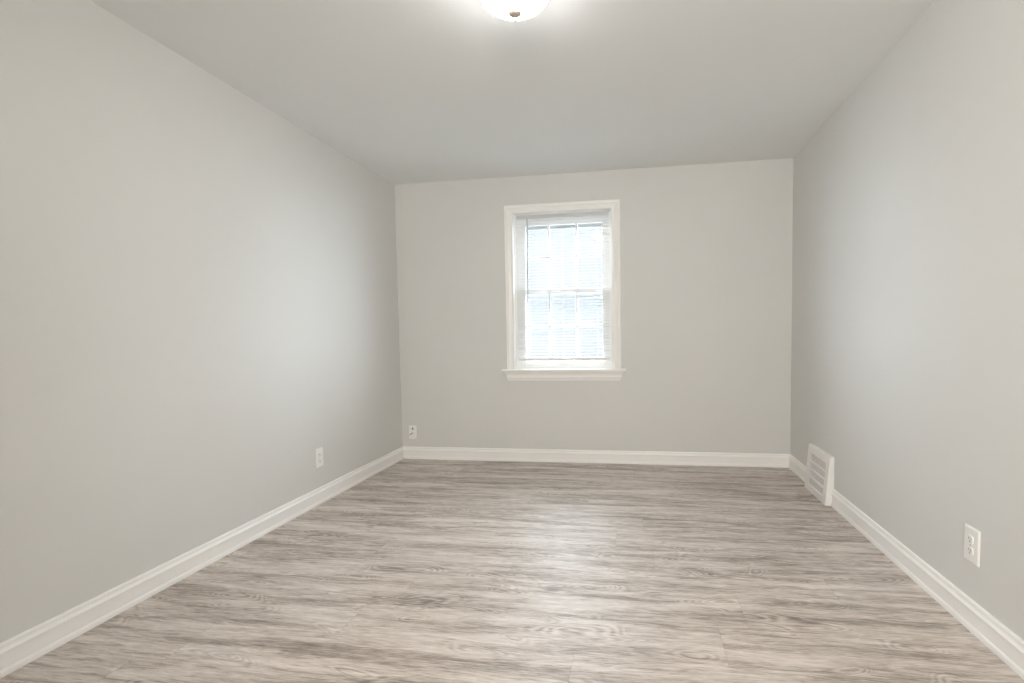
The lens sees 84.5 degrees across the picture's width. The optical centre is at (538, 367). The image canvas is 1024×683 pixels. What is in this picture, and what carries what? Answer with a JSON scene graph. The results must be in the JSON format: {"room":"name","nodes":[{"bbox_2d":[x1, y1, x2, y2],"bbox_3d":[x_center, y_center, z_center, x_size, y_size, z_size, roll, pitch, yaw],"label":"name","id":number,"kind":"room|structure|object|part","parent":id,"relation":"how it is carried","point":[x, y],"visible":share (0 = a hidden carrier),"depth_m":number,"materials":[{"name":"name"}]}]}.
{"room":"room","nodes":[
{"label":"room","id":0,"kind":"room"},
{"bbox_2d":[0,0,402,642],"bbox_3d":[-1.905,-0.141,1.872,0.200,2.540,6.877,0,4,10],"label":"wall","id":1,"kind":"structure","parent":0,"point":[199,289],"depth_m":2.49,"materials":[{"name":"grey paint"}]},
{"bbox_2d":[0,447,403,678],"bbox_3d":[-1.666,0.932,2.559,0.018,0.108,5.177,0,4,10],"label":"baseboard","id":2,"kind":"structure","parent":1,"relation":"attached to","point":[37,641],"depth_m":2.48,"materials":[{"name":"white paint"}]},
{"bbox_2d":[315,447,322,468],"bbox_3d":[-1.460,0.603,3.761,0.010,0.128,0.090,0,4,10],"label":"wall outlet","id":3,"kind":"object","parent":1,"relation":"attached to","point":[319,451],"visible":1,"depth_m":3.75,"materials":[{"name":"white plastic"}]},
{"bbox_2d":[0,459,1023,682],"bbox_3d":[-0.167,1.069,1.591,3.506,0.100,6.777,0,4,10],"label":"floor","id":4,"kind":"structure","parent":0,"point":[420,570],"depth_m":2.39,"materials":[{"name":"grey laminate"}]},
{"bbox_2d":[90,0,934,184],"bbox_3d":[-0.202,-1.494,1.486,3.706,0.150,6.877,0,4,10],"label":"ceiling","id":5,"kind":"structure","parent":0,"point":[410,91],"depth_m":2.85,"materials":[{"name":"paint"}]},
{"bbox_2d":[481,0,547,20],"bbox_3d":[-0.089,-1.393,2.154,0.298,0.135,0.298,0,4,10],"label":"ceiling light","id":6,"kind":"object","parent":5,"relation":"attached to","point":[514,10],"visible":1,"depth_m":2.14,"materials":[{"name":"white glass"}]},
{"bbox_2d":[394,158,792,453],"bbox_3d":[0.400,-0.359,4.848,3.306,2.540,0.200,0,4,10],"label":"wall","id":7,"kind":"structure","parent":0,"point":[706,249],"depth_m":4.67,"materials":[{"name":"grey paint"}]},
{"bbox_2d":[409,425,416,438],"bbox_3d":[-1.130,0.586,5.061,0.077,0.122,0.030,0,4,10],"label":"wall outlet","id":8,"kind":"object","parent":7,"relation":"attached to","point":[412,429],"visible":1,"depth_m":5.06,"materials":[{"name":"white plastic"}]},
{"bbox_2d":[502,199,625,380],"bbox_3d":[0.220,-0.639,4.855,1.058,1.492,0.274,0,4,10],"label":"window","id":9,"kind":"structure","parent":7,"relation":"in","point":[515,261],"depth_m":4.81,"materials":[{"name":"white paint"}]},
{"bbox_2d":[516,211,609,360],"bbox_3d":[0.211,-0.676,4.773,0.782,1.240,0.042,0,4,10],"label":"window blind","id":10,"kind":"object","parent":9,"relation":"attached to","point":[596,213],"visible":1,"depth_m":4.77,"materials":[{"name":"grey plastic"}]},
{"bbox_3d":[0.223,-0.069,4.817,0.780,0.023,0.022,0,4,10],"label":"rail","id":11,"kind":"part","parent":10,"relation":"part of","materials":[{"name":"white paint"}]},
{"bbox_3d":[0.219,-0.979,4.854,0.833,0.672,0.035,0,4,10],"label":"sash","id":12,"kind":"part","parent":9,"relation":"part of","materials":[{"name":"white paint"}]},
{"bbox_3d":[0.216,0.023,4.809,1.058,0.020,0.100,0,4,10],"label":"sill","id":13,"kind":"part","parent":9,"relation":"part of","materials":[{"name":"white paint"}]},
{"bbox_3d":[0.223,-0.325,4.855,0.833,0.698,0.035,0,4,10],"label":"sash","id":14,"kind":"part","parent":9,"relation":"part of","materials":[{"name":"white paint"}]},
{"bbox_2d":[403,446,788,467],"bbox_3d":[0.400,0.761,4.808,3.306,0.108,0.018,0,4,10],"label":"baseboard","id":15,"kind":"structure","parent":7,"relation":"attached to","point":[438,453],"depth_m":4.78,"materials":[{"name":"white paint"}]},
{"bbox_2d":[790,0,1023,639],"bbox_3d":[1.547,-0.162,1.262,0.200,2.540,6.877,0,4,10],"label":"wall","id":16,"kind":"structure","parent":0,"point":[907,343],"depth_m":2.37,"materials":[{"name":"grey paint"}]},
{"bbox_2d":[804,444,833,505],"bbox_3d":[1.862,0.701,3.738,0.053,0.308,0.441,0,4,10],"label":"air vent","id":17,"kind":"object","parent":16,"relation":"in","point":[819,478],"visible":1,"depth_m":3.67,"materials":[{"name":"white metal"}]},
{"bbox_2d":[809,477,822,492],"bbox_3d":[1.848,0.787,3.746,0.005,0.047,0.295,0,4,10],"label":"grille","id":18,"kind":"object","parent":17,"relation":"attached to","point":[815,485],"depth_m":3.75,"materials":[{"name":"white metal"}]},
{"bbox_2d":[810,470,823,485],"bbox_3d":[1.852,0.731,3.742,0.005,0.042,0.295,0,4,10],"label":"grille","id":19,"kind":"object","parent":17,"relation":"attached to","point":[815,475],"depth_m":3.72,"materials":[{"name":"white metal"}]},
{"bbox_2d":[810,462,824,477],"bbox_3d":[1.855,0.678,3.738,0.005,0.042,0.295,0,4,10],"label":"grille","id":20,"kind":"object","parent":17,"relation":"attached to","point":[817,469],"depth_m":3.73,"materials":[{"name":"white metal"}]},
{"bbox_2d":[811,454,825,468],"bbox_3d":[1.859,0.623,3.734,0.006,0.047,0.295,0,4,10],"label":"grille","id":21,"kind":"object","parent":17,"relation":"attached to","point":[817,460],"depth_m":3.72,"materials":[{"name":"white metal"}]},
{"bbox_2d":[788,454,1023,679],"bbox_3d":[1.571,0.912,1.987,0.018,0.108,5.177,0,4,10],"label":"baseboard","id":22,"kind":"structure","parent":16,"relation":"attached to","point":[1004,643],"depth_m":2.28,"materials":[{"name":"white paint"}]},
{"bbox_2d":[964,523,980,566],"bbox_3d":[1.587,0.651,2.063,0.010,0.130,0.092,0,4,10],"label":"wall outlet","id":23,"kind":"object","parent":16,"relation":"attached to","point":[972,536],"visible":1,"depth_m":2.05,"materials":[{"name":"white plastic"}]},
{"bbox_2d":[967,546,972,554],"bbox_3d":[1.585,0.672,2.065,0.004,0.027,0.035,0,4,10],"label":"receptacle","id":24,"kind":"object","parent":23,"relation":"attached to","point":[969,548],"depth_m":2.07,"materials":[{"name":"grey plastic"}]},
{"bbox_2d":[967,535,973,543],"bbox_3d":[1.584,0.630,2.063,0.004,0.027,0.035,0,4,10],"label":"receptacle","id":25,"kind":"object","parent":23,"relation":"attached to","point":[970,538],"depth_m":2.06,"materials":[{"name":"grey plastic"}]},
{"label":"outside","id":26,"kind":"structure","parent":0,"visible":0},
{"bbox_3d":[2.168,0.985,14.796,28.000,0.200,19.800,0,4,10],"label":"ground","id":27,"kind":"structure","parent":26,"visible":0},
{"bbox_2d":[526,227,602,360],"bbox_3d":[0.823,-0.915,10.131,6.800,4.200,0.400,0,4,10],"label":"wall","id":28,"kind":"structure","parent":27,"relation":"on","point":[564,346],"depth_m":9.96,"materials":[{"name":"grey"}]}
]}

